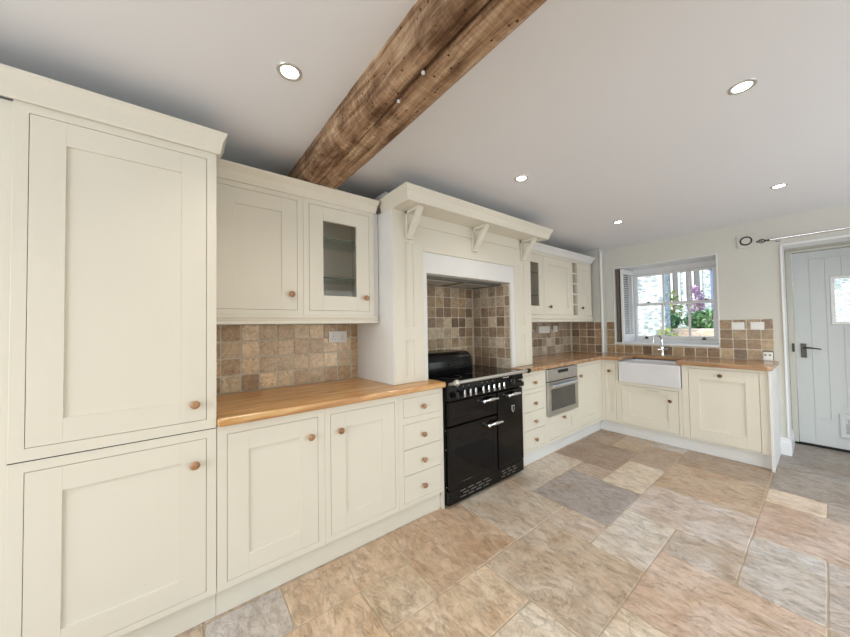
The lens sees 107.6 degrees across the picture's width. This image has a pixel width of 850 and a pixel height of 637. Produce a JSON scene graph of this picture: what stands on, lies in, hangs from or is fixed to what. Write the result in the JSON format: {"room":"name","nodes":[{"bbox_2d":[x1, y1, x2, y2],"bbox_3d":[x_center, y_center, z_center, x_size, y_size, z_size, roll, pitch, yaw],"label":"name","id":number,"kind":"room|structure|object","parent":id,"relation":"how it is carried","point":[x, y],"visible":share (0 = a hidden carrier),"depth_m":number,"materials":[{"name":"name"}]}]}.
{"room":"kitchen","nodes":[
{"label":"kitchen","id":0,"kind":"room"},
{"bbox_2d":[217,252,571,394],"bbox_3d":[-0.955,0.146,2.322,8.065,2.500,0.200,0,-2,-38],"label":"wall","id":1,"kind":"structure","parent":0,"point":[542,252],"depth_m":2.21,"materials":[{"name":"paint"}]},
{"bbox_2d":[217,177,303,314],"bbox_3d":[-1.034,-0.389,1.914,0.464,0.747,0.373,0,-2,-38],"label":"upper cabinet","id":2,"kind":"object","parent":1,"relation":"attached to","point":[260,230],"visible":0.85,"depth_m":1.78,"materials":[{"name":"beige paint"}]},
{"bbox_2d":[217,315,376,323],"bbox_3d":[-0.735,0.006,1.941,0.970,0.050,0.027,0,-2,-38],"label":"rail","id":3,"kind":"object","parent":2,"relation":"attached to","point":[221,319],"visible":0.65,"depth_m":1.87,"materials":[{"name":"beige paint"}]},
{"bbox_2d":[216,324,357,394],"bbox_3d":[-0.928,0.257,2.207,0.988,0.431,0.007,0,-2,-38],"label":"tile backsplash","id":4,"kind":"structure","parent":1,"relation":"attached to","point":[248,357],"depth_m":2.15,"materials":[{"name":"tile"}]},
{"bbox_2d":[328,331,346,342],"bbox_3d":[-0.671,0.141,2.398,0.146,0.086,0.012,0,-2,-38],"label":"wall socket","id":5,"kind":"object","parent":4,"relation":"attached to","point":[334,336],"visible":1,"depth_m":2.39,"materials":[{"name":"white plastic"}]},
{"bbox_2d":[303,197,374,315],"bbox_3d":[-0.655,-0.388,2.208,0.493,0.747,0.373,0,-2,-38],"label":"upper cabinet","id":6,"kind":"object","parent":1,"relation":"attached to","point":[338,241],"visible":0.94,"depth_m":2.17,"materials":[{"name":"beige paint"}]},
{"bbox_2d":[217,159,378,213],"bbox_3d":[-0.725,-0.795,1.931,0.970,0.075,0.064,0,-2,-38],"label":"crown molding","id":7,"kind":"structure","parent":6,"relation":"attached to","point":[229,170],"depth_m":1.87,"materials":[{"name":"beige paint"}]},
{"bbox_2d":[427,286,473,363],"bbox_3d":[0.125,0.086,3.030,0.996,0.820,0.008,0,-2,-38],"label":"tile backsplash","id":8,"kind":"structure","parent":1,"relation":"attached to","point":[449,310],"depth_m":3.13,"materials":[{"name":"tile"}]},
{"bbox_2d":[357,182,553,384],"bbox_3d":[0.342,-0.219,2.753,1.750,1.390,0.730,0,-2,-38],"label":"surround","id":9,"kind":"object","parent":1,"relation":"attached to","point":[424,237],"visible":0.94,"depth_m":2.33,"materials":[{"name":"white paint"}]},
{"bbox_2d":[377,200,544,242],"bbox_3d":[0.327,-0.774,2.791,1.636,0.022,0.684,0,-2,-38],"label":"mantel shelf","id":10,"kind":"object","parent":9,"relation":"attached to","point":[436,211],"depth_m":2.43,"materials":[{"name":"beige paint"}]},
{"bbox_2d":[427,275,500,288],"bbox_3d":[0.241,-0.328,2.882,0.980,0.021,0.370,0,-2,-38],"label":"extractor hood","id":11,"kind":"object","parent":9,"relation":"attached to","point":[431,280],"depth_m":2.85,"materials":[{"name":"metal"}]},
{"bbox_2d":[473,283,510,368],"bbox_3d":[0.667,0.081,3.146,0.008,0.820,0.466,0,-2,-38],"label":"tile backsplash","id":12,"kind":"structure","parent":1,"relation":"attached to","point":[492,337],"depth_m":3.13,"materials":[{"name":"tile"}]},
{"bbox_2d":[530,250,543,316],"bbox_3d":[1.072,-0.382,3.569,0.465,0.747,0.340,0,-2,-38],"label":"upper cabinet","id":13,"kind":"object","parent":1,"relation":"attached to","point":[536,258],"visible":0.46,"depth_m":3.55,"materials":[{"name":"beige paint"}]},
{"bbox_2d":[532,322,571,355],"bbox_3d":[1.479,0.265,4.074,1.730,0.428,0.008,0,-2,-38],"label":"tile backsplash","id":14,"kind":"structure","parent":1,"relation":"attached to","point":[560,341],"depth_m":4.28,"materials":[{"name":"tile"}]},
{"bbox_2d":[536,326,549,332],"bbox_3d":[1.527,0.145,4.080,0.307,0.084,0.048,0,-2,-38],"label":"wall socket","id":15,"kind":"object","parent":14,"relation":"attached to","point":[539,329],"visible":1,"depth_m":4.06,"materials":[{"name":"white plastic"}]},
{"bbox_2d":[553,326,557,331],"bbox_3d":[1.815,0.145,4.327,0.100,0.086,0.012,0,-2,-38],"label":"wall switch","id":16,"kind":"object","parent":14,"relation":"attached to","point":[555,328],"visible":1,"depth_m":4.32,"materials":[{"name":"white plastic"}]},
{"bbox_2d":[543,253,572,317],"bbox_3d":[1.530,-0.381,3.903,0.665,0.747,0.373,0,-2,-38],"label":"upper cabinet","id":17,"kind":"object","parent":1,"relation":"attached to","point":[557,271],"visible":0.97,"depth_m":3.78,"materials":[{"name":"beige paint"}]},
{"bbox_2d":[531,317,592,321],"bbox_3d":[1.562,0.018,3.917,1.661,0.050,0.334,0,-2,-38],"label":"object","id":18,"kind":"object","parent":17,"relation":"attached to","point":[534,319],"visible":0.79,"depth_m":3.75,"materials":[{"name":"beige paint"}]},
{"bbox_2d":[531,242,595,263],"bbox_3d":[1.601,-0.794,3.950,1.647,0.078,0.375,0,-2,-38],"label":"crown molding","id":19,"kind":"structure","parent":17,"relation":"attached to","point":[539,247],"depth_m":3.79,"materials":[{"name":"white paint"}]},
{"bbox_2d":[572,260,578,317],"bbox_3d":[1.844,-0.380,4.168,0.155,0.747,0.340,0,-2,-38],"label":"wine rack","id":20,"kind":"object","parent":1,"relation":"attached to","point":[574,262],"visible":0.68,"depth_m":4.08,"materials":[{"name":"beige paint"}]},
{"bbox_2d":[577,261,591,317],"bbox_3d":[2.061,-0.380,4.314,0.365,0.747,0.373,0,-2,-38],"label":"upper cabinet","id":21,"kind":"object","parent":1,"relation":"attached to","point":[584,269],"visible":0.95,"depth_m":4.21,"materials":[{"name":"beige paint"}]},
{"bbox_2d":[572,322,601,352],"bbox_3d":[2.304,0.263,4.443,0.007,0.424,0.410,0,-2,-38],"label":"tile backsplash","id":22,"kind":"structure","parent":1,"relation":"attached to","point":[586,336],"depth_m":4.43,"materials":[{"name":"tile"}]},
{"bbox_2d":[0,0,849,252],"bbox_3d":[0.648,-1.097,0.762,8.680,0.140,4.700,0,-2,-38],"label":"ceiling","id":23,"kind":"structure","parent":0,"point":[611,111],"depth_m":1.39,"materials":[{"name":"paint"}]},
{"bbox_2d":[277,62,301,81],"bbox_3d":[-0.546,-0.993,1.256,0.096,0.004,0.096,0,-2,-38],"label":"recessed light","id":24,"kind":"object","parent":23,"relation":"in","point":[288,71],"visible":1,"depth_m":1.25,"materials":[{"name":"metal"}]},
{"bbox_2d":[287,0,546,188],"bbox_3d":[0.424,-0.960,0.584,0.280,0.155,4.290,0,-2,-38],"label":"ceiling beam","id":25,"kind":"structure","parent":23,"relation":"attached to","point":[437,42],"depth_m":1.14,"materials":[{"name":"brown wood"}]},
{"bbox_2d":[514,175,527,181],"bbox_3d":[0.682,-0.990,2.203,0.096,0.004,0.096,0,-2,-38],"label":"recessed light","id":26,"kind":"object","parent":23,"relation":"in","point":[520,178],"visible":1,"depth_m":2.20,"materials":[{"name":"metal"}]},
{"bbox_2d":[727,78,757,94],"bbox_3d":[1.400,-1.021,1.374,0.096,0.004,0.096,0,-2,-38],"label":"recessed light","id":27,"kind":"object","parent":23,"relation":"in","point":[747,84],"visible":1,"depth_m":1.37,"materials":[{"name":"metal"}]},
{"bbox_2d":[770,183,787,188],"bbox_3d":[2.723,-1.017,2.394,0.096,0.004,0.096,0,-2,-38],"label":"recessed light","id":28,"kind":"object","parent":23,"relation":"in","point":[782,184],"visible":1,"depth_m":2.39,"materials":[{"name":"metal"}]},
{"bbox_2d":[174,429,849,636],"bbox_3d":[0.687,1.392,0.702,8.680,0.120,4.700,0,-2,-38],"label":"floor","id":29,"kind":"structure","parent":0,"point":[606,533],"depth_m":1.74,"materials":[{"name":"stone"}]},
{"bbox_2d":[0,98,12,636],"bbox_3d":[-2.084,0.246,0.941,1.188,2.007,0.588,0,-2,-38],"label":"end panel","id":30,"kind":"object","parent":29,"relation":"on","point":[6,106],"visible":0.25,"depth_m":1.07,"materials":[{"name":"beige paint"}]},
{"bbox_2d":[4,99,216,636],"bbox_3d":[-1.366,0.241,1.472,0.596,2.018,0.631,0,-2,-38],"label":"tall cabinet","id":31,"kind":"object","parent":29,"relation":"on","point":[111,465],"visible":1,"depth_m":1.22,"materials":[{"name":"beige paint"}]},
{"bbox_2d":[0,63,226,167],"bbox_3d":[-1.701,-0.813,0.968,1.823,0.094,0.200,0,-2,-38],"label":"crown molding","id":32,"kind":"structure","parent":31,"relation":"attached to","point":[15,83],"depth_m":1.21,"materials":[{"name":"beige paint"}]},
{"bbox_2d":[120,594,215,636],"bbox_3d":[-1.843,1.316,1.112,1.784,0.131,0.554,0,-2,-38],"label":"plinth","id":33,"kind":"object","parent":29,"relation":"on","point":[182,620],"visible":0.2,"depth_m":1.36,"materials":[{"name":"beige paint"}]},
{"bbox_2d":[216,409,325,592],"bbox_3d":[-0.922,0.878,1.791,0.498,0.748,0.628,0,-2,-38],"label":"base cabinet","id":34,"kind":"object","parent":29,"relation":"on","point":[270,473],"visible":0.94,"depth_m":1.55,"materials":[{"name":"beige paint"}]},
{"bbox_2d":[216,378,445,426],"bbox_3d":[-0.582,0.485,2.072,1.378,0.040,0.631,0,-2,-38],"label":"countertop","id":35,"kind":"structure","parent":34,"relation":"on","point":[249,406],"depth_m":1.83,"materials":[{"name":"brown wood"}]},
{"bbox_2d":[216,493,439,615],"bbox_3d":[-0.592,1.320,2.069,1.364,0.131,0.538,0,-2,-38],"label":"plinth","id":36,"kind":"object","parent":29,"relation":"on","point":[236,595],"visible":0.29,"depth_m":1.72,"materials":[{"name":"beige paint"}]},
{"bbox_2d":[324,396,399,543],"bbox_3d":[-0.533,0.879,2.093,0.484,0.748,0.628,0,-2,-38],"label":"base cabinet","id":37,"kind":"object","parent":29,"relation":"on","point":[362,438],"visible":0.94,"depth_m":1.86,"materials":[{"name":"beige paint"}]},
{"bbox_2d":[398,388,443,510],"bbox_3d":[-0.192,0.880,2.358,0.380,0.748,0.626,0,-2,-38],"label":"base cabinet","id":38,"kind":"object","parent":29,"relation":"on","point":[420,414],"visible":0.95,"depth_m":2.12,"materials":[{"name":"beige paint"}]},
{"bbox_2d":[440,388,444,508],"bbox_3d":[-0.049,0.947,2.498,0.017,0.879,0.583,0,-2,-38],"label":"end panel","id":39,"kind":"object","parent":29,"relation":"on","point":[442,496],"visible":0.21,"depth_m":2.27,"materials":[{"name":"beige paint"}]},
{"bbox_2d":[432,364,530,505],"bbox_3d":[0.373,0.916,2.722,0.917,0.940,0.694,0,-2,-38],"label":"range cooker","id":40,"kind":"object","parent":29,"relation":"on","point":[483,408],"visible":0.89,"depth_m":2.46,"materials":[{"name":"black metal"}]},
{"bbox_2d":[428,349,472,378],"bbox_3d":[0.130,0.379,2.690,0.508,0.192,0.336,0,-2,-38],"label":"bin","id":41,"kind":"object","parent":40,"relation":"on","point":[447,362],"visible":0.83,"depth_m":2.57,"materials":[{"name":"black metal"}]},
{"bbox_2d":[432,364,519,384],"bbox_3d":[0.336,0.483,2.770,0.914,0.016,0.595,0,-2,-38],"label":"cooktop","id":42,"kind":"object","parent":40,"relation":"in","point":[478,370],"depth_m":2.62,"materials":[{"name":"grey metal"}]},
{"bbox_2d":[520,370,546,454],"bbox_3d":[0.872,0.883,3.183,0.398,0.748,0.626,0,-2,-38],"label":"base cabinet","id":43,"kind":"object","parent":29,"relation":"on","point":[534,388],"visible":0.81,"depth_m":2.95,"materials":[{"name":"beige paint"}]},
{"bbox_2d":[545,364,577,444],"bbox_3d":[1.277,0.884,3.497,0.625,0.748,0.628,0,-2,-38],"label":"housing","id":44,"kind":"object","parent":29,"relation":"on","point":[559,426],"visible":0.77,"depth_m":3.26,"materials":[{"name":"beige paint"}]},
{"bbox_2d":[545,365,578,416],"bbox_3d":[1.291,0.751,3.466,0.600,0.466,0.611,0,-2,-38],"label":"oven","id":45,"kind":"object","parent":44,"relation":"in","point":[561,382],"visible":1,"depth_m":3.23,"materials":[{"name":"metal"}]},
{"bbox_2d":[523,421,600,465],"bbox_3d":[1.383,1.325,3.605,1.723,0.131,0.532,0,-2,-38],"label":"plinth","id":46,"kind":"object","parent":29,"relation":"on","point":[541,452],"visible":0.14,"depth_m":3.30,"materials":[{"name":"white paint"}]},
{"bbox_2d":[576,360,602,430],"bbox_3d":[1.772,0.885,3.881,0.629,0.748,0.628,0,-2,-38],"label":"base cabinet","id":47,"kind":"object","parent":29,"relation":"on","point":[590,409],"visible":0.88,"depth_m":3.67,"materials":[{"name":"beige paint"}]},
{"bbox_2d":[601,358,635,422],"bbox_3d":[2.470,0.876,3.951,0.621,0.748,0.182,0,-2,-38],"label":"base cabinet","id":48,"kind":"object","parent":29,"relation":"on","point":[610,371],"visible":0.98,"depth_m":3.79,"materials":[{"name":"beige paint"}]},
{"bbox_2d":[618,381,683,436],"bbox_3d":[2.712,0.989,3.639,0.621,0.500,0.601,0,-2,-38],"label":"base cabinet","id":49,"kind":"object","parent":29,"relation":"on","point":[650,407],"visible":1,"depth_m":3.45,"materials":[{"name":"beige paint"}]},
{"bbox_2d":[601,420,771,468],"bbox_3d":[2.659,1.299,3.346,0.024,0.131,1.442,0,-2,-38],"label":"plinth","id":50,"kind":"object","parent":29,"relation":"on","point":[757,459],"visible":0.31,"depth_m":3.20,"materials":[{"name":"white paint"}]},
{"bbox_2d":[681,365,771,455],"bbox_3d":[3.082,0.848,3.162,0.622,0.748,0.610,0,-2,-38],"label":"base cabinet","id":51,"kind":"object","parent":29,"relation":"on","point":[728,407],"visible":0.95,"depth_m":2.97,"materials":[{"name":"beige paint"}]},
{"bbox_2d":[509,351,778,371],"bbox_3d":[2.017,0.471,3.209,2.271,0.040,2.021,0,-2,-38],"label":"countertop","id":52,"kind":"structure","parent":51,"relation":"on","point":[547,361],"depth_m":3.33,"materials":[{"name":"brown wood"}]},
{"bbox_2d":[618,359,681,387],"bbox_3d":[2.653,0.619,3.598,0.477,0.232,0.579,0,-2,-38],"label":"sink","id":53,"kind":"object","parent":52,"relation":"in","point":[640,371],"visible":0.76,"depth_m":3.46,"materials":[{"name":"white ceramic"}]},
{"bbox_2d":[652,335,669,355],"bbox_3d":[2.843,0.324,3.777,0.185,0.255,0.102,-1,-1,13],"label":"mixer tap","id":54,"kind":"object","parent":52,"relation":"on","point":[661,349],"visible":1,"depth_m":3.77,"materials":[{"name":"silver metal"}]},
{"bbox_2d":[768,366,780,472],"bbox_3d":[3.284,0.905,2.920,0.626,0.880,0.016,0,-2,-38],"label":"end panel","id":55,"kind":"object","parent":29,"relation":"on","point":[772,375],"visible":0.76,"depth_m":2.81,"materials":[{"name":"white paint"}]},
{"bbox_2d":[604,204,849,437],"bbox_3d":[3.853,0.092,3.205,0.615,2.500,4.700,0,-2,-38],"label":"wall","id":56,"kind":"structure","parent":0,"point":[749,279],"depth_m":3.28,"materials":[{"name":"paint"}]},
{"bbox_2d":[571,249,606,400],"bbox_3d":[2.365,0.216,4.497,0.152,2.360,0.430,0,-2,-38],"label":"trim","id":57,"kind":"structure","parent":56,"relation":"attached to","point":[595,271],"depth_m":4.35,"materials":[{"name":"paint"}]},
{"bbox_2d":[599,252,604,352],"bbox_3d":[2.429,-0.221,4.276,0.032,1.379,0.032,0,-2,-38],"label":"trim","id":58,"kind":"structure","parent":56,"relation":"attached to","point":[600,253],"depth_m":4.26,"materials":[{"name":"white paint"}]},
{"bbox_2d":[613,254,719,344],"bbox_3d":[3.071,-0.198,3.984,0.354,1.019,1.062,0,-2,-38],"label":"trim","id":59,"kind":"structure","parent":56,"relation":"attached to","point":[712,256],"depth_m":4.03,"materials":[{"name":"white paint"}]},
{"bbox_2d":[614,341,719,346],"bbox_3d":[3.072,0.324,3.973,0.364,0.022,1.066,0,-2,-38],"label":"trim","id":60,"kind":"structure","parent":56,"relation":"attached to","point":[633,342],"depth_m":3.83,"materials":[{"name":"white paint"}]},
{"bbox_2d":[626,259,718,343],"bbox_3d":[3.260,-0.189,4.130,0.158,1.026,1.052,0,-2,-38],"label":"window","id":61,"kind":"structure","parent":56,"relation":"in","point":[709,264],"depth_m":4.02,"materials":[{"name":"white paint"}]},
{"bbox_2d":[617,269,629,341],"bbox_3d":[2.789,-0.175,4.365,0.305,1.000,0.041,0,-2,-36],"label":"window shutter","id":62,"kind":"object","parent":61,"relation":"attached to","point":[618,270],"visible":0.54,"depth_m":4.28,"materials":[{"name":"beige paint"}]},
{"bbox_2d":[620,269,634,341],"bbox_3d":[2.819,-0.177,4.322,0.312,1.000,0.041,0,-2,-32],"label":"window shutter","id":63,"kind":"object","parent":61,"relation":"attached to","point":[629,310],"visible":0.98,"depth_m":4.31,"materials":[{"name":"white paint"}]},
{"bbox_2d":[607,319,774,360],"bbox_3d":[3.034,0.236,3.751,0.007,0.422,1.562,0,-2,-38],"label":"tile backsplash","id":64,"kind":"structure","parent":56,"relation":"attached to","point":[747,343],"depth_m":3.39,"materials":[{"name":"tile"}]},
{"bbox_2d":[731,322,744,329],"bbox_3d":[3.347,0.081,3.330,0.012,0.082,0.098,0,-2,-38],"label":"wall switch","id":65,"kind":"object","parent":64,"relation":"attached to","point":[735,325],"visible":1,"depth_m":3.33,"materials":[{"name":"white plastic"}]},
{"bbox_2d":[750,322,763,329],"bbox_3d":[3.435,0.077,3.217,0.012,0.082,0.098,0,-2,-38],"label":"wall switch","id":66,"kind":"object","parent":64,"relation":"attached to","point":[754,325],"visible":1,"depth_m":3.21,"materials":[{"name":"white plastic"}]},
{"bbox_2d":[763,352,772,360],"bbox_3d":[3.457,0.382,3.137,0.038,0.088,0.068,0,-2,-38],"label":"wall socket","id":67,"kind":"object","parent":64,"relation":"attached to","point":[767,356],"visible":1,"depth_m":3.12,"materials":[{"name":"white plastic"}]},
{"bbox_2d":[737,233,755,248],"bbox_3d":[3.388,-0.817,3.285,0.025,0.140,0.140,0,-2,-38],"label":"air vent","id":68,"kind":"object","parent":56,"relation":"in","point":[748,240],"visible":1,"depth_m":3.28,"materials":[{"name":"paint"}]},
{"bbox_2d":[781,429,794,455],"bbox_3d":[3.729,1.262,3.198,0.453,0.165,0.070,0,-2,-38],"label":"baseboard","id":69,"kind":"structure","parent":56,"relation":"attached to","point":[787,444],"depth_m":3.07,"materials":[{"name":"white paint"}]},
{"bbox_2d":[756,226,849,243],"bbox_3d":[3.782,-0.799,2.708,0.109,0.049,1.240,0,-2,-38],"label":"pole","id":70,"kind":"object","parent":56,"relation":"attached to","point":[777,239],"visible":1,"depth_m":2.93,"materials":[{"name":"silver metal"}]},
{"bbox_2d":[779,234,849,437],"bbox_3d":[3.925,0.289,2.789,0.250,2.084,0.918,0,-2,-38],"label":"trim","id":71,"kind":"structure","parent":56,"relation":"attached to","point":[841,238],"depth_m":3.07,"materials":[{"name":"white paint"}]},
{"bbox_2d":[785,244,849,449],"bbox_3d":[4.259,0.344,3.047,0.125,2.177,0.904,0,-2,-38],"label":"door","id":72,"kind":"structure","parent":56,"relation":"in","point":[821,355],"depth_m":3.24,"materials":[{"name":"paint"}]},
{"bbox_2d":[795,440,849,452],"bbox_3d":[4.294,1.321,3.039,0.075,0.020,0.904,0,-2,-38],"label":"trim","id":73,"kind":"structure","parent":56,"relation":"attached to","point":[800,442],"depth_m":3.21,"materials":[{"name":"metal"}]},
{"label":"outside","id":74,"kind":"structure","parent":0,"visible":0},
{"bbox_3d":[14.608,1.517,12.955,28.300,0.100,30.000,0,-2,-38],"label":"ground","id":75,"kind":"structure","parent":74,"visible":0},
{"bbox_2d":[638,274,670,335],"bbox_3d":[4.263,-0.987,9.577,0.800,5.050,5.400,0,-2,-38],"label":"stone outbuilding","id":76,"kind":"structure","parent":75,"relation":"on","point":[650,290],"depth_m":7.61,"materials":[{"name":"stone"}]},
{"bbox_2d":[671,328,797,389],"bbox_3d":[7.783,0.789,5.849,0.400,1.210,8.100,0,-2,-38],"label":"wall","id":77,"kind":"structure","parent":75,"relation":"on","point":[704,332],"depth_m":7.34,"materials":[{"name":"stone"}]},
{"bbox_2d":[669,254,849,327],"bbox_3d":[14.964,-2.880,12.757,4.800,8.650,15.600,0,-2,-38],"label":"stone house","id":78,"kind":"structure","parent":75,"relation":"on","point":[678,282],"depth_m":13.36,"materials":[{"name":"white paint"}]},
{"bbox_2d":[798,412,849,439],"bbox_3d":[4.889,1.429,5.417,3.700,0.010,14.000,0,-2,-38],"label":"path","id":79,"kind":"structure","parent":75,"relation":"on","point":[848,425],"depth_m":3.93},
{"bbox_2d":[656,325,677,335],"bbox_3d":[5.412,0.803,6.952,0.550,1.318,0.616,0,-2,-38],"label":"potted shrub","id":80,"kind":"object","parent":79,"relation":"on","point":[668,329],"visible":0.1,"depth_m":6.95,"materials":[{"name":"green plant"}]},
{"bbox_3d":[10.869,0.838,8.242,7.390,1.130,8.100,0,-2,-38],"label":"lawn","id":81,"kind":"structure","parent":75,"relation":"on","visible":0},
{"bbox_2d":[669,290,682,328],"bbox_3d":[7.875,-0.243,9.835,0.685,1.312,0.496,0,-2,-38],"label":"tree","id":82,"kind":"object","parent":81,"relation":"on","point":[672,293],"visible":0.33,"depth_m":9.79,"materials":[{"name":"green plant"}]},
{"bbox_2d":[670,313,682,328],"bbox_3d":[6.485,0.069,8.831,0.824,0.629,1.351,0,-2,-38],"label":"bush","id":83,"kind":"object","parent":81,"relation":"on","point":[674,317],"visible":0.17,"depth_m":8.36,"materials":[{"name":"green plant"}]},
{"bbox_2d":[686,285,705,315],"bbox_3d":[7.924,-0.331,9.108,0.503,1.329,0.657,-2,-2,37],"label":"flowering shrub","id":84,"kind":"object","parent":81,"relation":"on","point":[699,306],"visible":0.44,"depth_m":9.01,"materials":[{"name":"purple plant"}]},
{"bbox_2d":[681,308,713,327],"bbox_3d":[7.279,0.042,7.798,0.822,0.616,1.326,0,-2,-38],"label":"bush","id":85,"kind":"object","parent":81,"relation":"on","point":[696,317],"visible":0.39,"depth_m":7.88,"materials":[{"name":"green plant"}]},
{"bbox_2d":[708,269,712,309],"bbox_3d":[10.506,-0.936,10.177,1.600,2.520,1.700,0,-2,-38],"label":"garden shed","id":86,"kind":"object","parent":81,"relation":"on","point":[711,277],"visible":0.02,"depth_m":10.33,"materials":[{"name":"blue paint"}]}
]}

